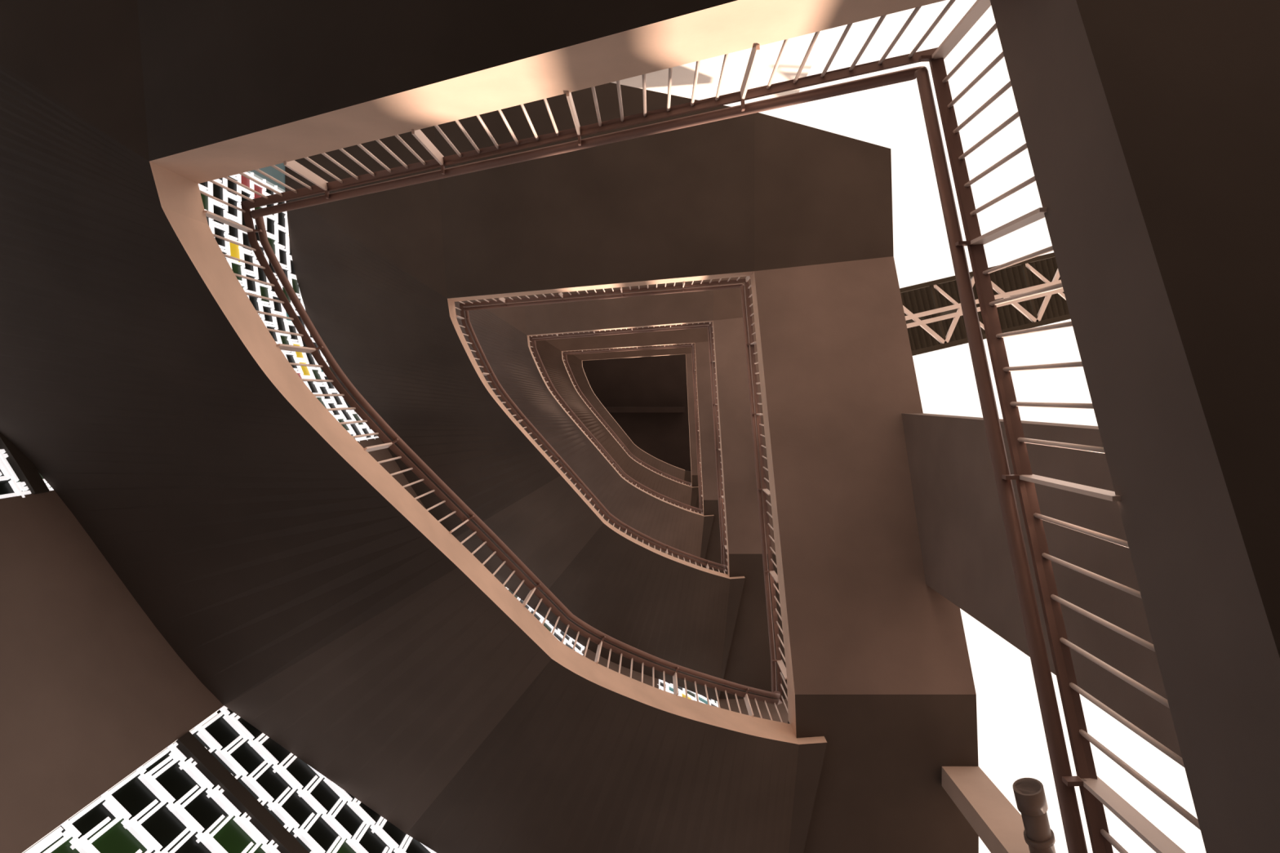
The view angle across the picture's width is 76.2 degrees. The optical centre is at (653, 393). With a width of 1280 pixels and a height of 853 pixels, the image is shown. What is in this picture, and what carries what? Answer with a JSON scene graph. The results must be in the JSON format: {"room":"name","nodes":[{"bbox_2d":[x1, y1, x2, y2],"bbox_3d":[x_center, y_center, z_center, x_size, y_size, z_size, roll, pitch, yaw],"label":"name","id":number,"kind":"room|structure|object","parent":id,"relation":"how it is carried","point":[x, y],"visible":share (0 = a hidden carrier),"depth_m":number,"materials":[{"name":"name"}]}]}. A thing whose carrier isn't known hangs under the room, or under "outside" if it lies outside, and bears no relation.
{"room":"stairwell","nodes":[
{"label":"stairwell","id":0,"kind":"room"},
{"bbox_2d":[0,437,426,852],"bbox_3d":[-3.729,-0.073,14.800,0.636,32.800,4.616,-20,-90,0],"label":"wall","id":1,"kind":"structure","parent":0,"point":[91,691],"depth_m":4.25,"materials":[{"name":"paint"}]},
{"bbox_2d":[246,163,284,191],"bbox_3d":[-4.250,-3.380,5.705,0.116,14.610,2.120,0,-90,0],"label":"window","id":2,"kind":"structure","parent":1,"relation":"in","point":[270,171],"depth_m":9.06,"materials":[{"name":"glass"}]},
{"bbox_2d":[0,172,718,852],"bbox_3d":[-2.149,1.613,9.617,1.387,15.725,8.791,-36,-90,0],"label":"screen","id":3,"kind":"object","parent":1,"relation":"attached to","point":[224,785],"visible":0.11,"depth_m":4.76,"materials":[{"name":"metal"}]},
{"bbox_2d":[582,647,658,688],"bbox_3d":[-0.982,3.526,14.800,4.655,32.800,0.494,37,-90,0],"label":"wall","id":4,"kind":"structure","parent":0,"point":[647,680],"depth_m":11.64,"materials":[{"name":"paint"}]},
{"bbox_2d":[582,354,691,471],"bbox_3d":[-1.080,-0.160,31.050,7.840,0.900,10.080,0,-90,0],"label":"ceiling","id":5,"kind":"structure","parent":0,"point":[646,397],"depth_m":31.20,"materials":[{"name":"paint"}]},
{"bbox_2d":[612,28,829,99],"bbox_3d":[-1.080,-5.165,6.200,7.040,15.600,0.250,0,-90,0],"label":"wall","id":6,"kind":"structure","parent":0,"point":[796,48],"depth_m":12.85,"materials":[{"name":"white paint"}]},
{"bbox_2d":[719,698,788,723],"bbox_3d":[1.840,4.820,14.800,1.680,32.800,0.200,0,-90,0],"label":"wall","id":7,"kind":"structure","parent":0,"point":[782,710],"depth_m":12.22,"materials":[{"name":"paint"}]},
{"bbox_2d":[899,252,1071,355],"bbox_3d":[6.926,-1.845,15.460,5.242,1.000,1.324,-13,-90,0],"label":"roof truss","id":8,"kind":"object","parent":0,"point":[934,316],"visible":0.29,"depth_m":15.91,"materials":[{"name":"metal"}]},
{"bbox_2d":[942,766,1030,852],"bbox_3d":[2.528,3.152,14.800,0.304,32.800,0.160,0,-90,0],"label":"beam","id":9,"kind":"object","parent":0,"point":[999,825],"depth_m":6.08,"materials":[{"name":"paint"}]},
{"bbox_2d":[1013,777,1055,852],"bbox_3d":[2.496,2.815,5.303,0.184,0.229,0.581,-15,-90,0],"label":"drain pipe","id":10,"kind":"object","parent":9,"relation":"attached to","point":[1029,793],"visible":1,"depth_m":5.24,"materials":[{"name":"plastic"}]},
{"bbox_2d":[901,413,1182,757],"bbox_3d":[2.614,1.140,14.800,0.476,32.800,7.480,0,-90,0],"label":"wall","id":11,"kind":"structure","parent":0,"point":[966,560],"depth_m":4.95,"materials":[{"name":"paint"}]},
{"bbox_2d":[0,0,1279,852],"bbox_3d":[-0.756,0.160,15.432,6.872,29.664,9.120,0,-90,0],"label":"spiral staircase","id":12,"kind":"structure","parent":11,"relation":"attached to","point":[300,582],"depth_m":5.00,"materials":[{"name":"paint"}]},
{"bbox_2d":[200,0,1199,852],"bbox_3d":[-0.585,0.827,13.148,3.589,24.319,4.285,0,-90,0],"label":"stair railing","id":13,"kind":"object","parent":12,"relation":"on","point":[1095,793],"visible":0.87,"depth_m":3.17,"materials":[{"name":"metal"}]}
]}

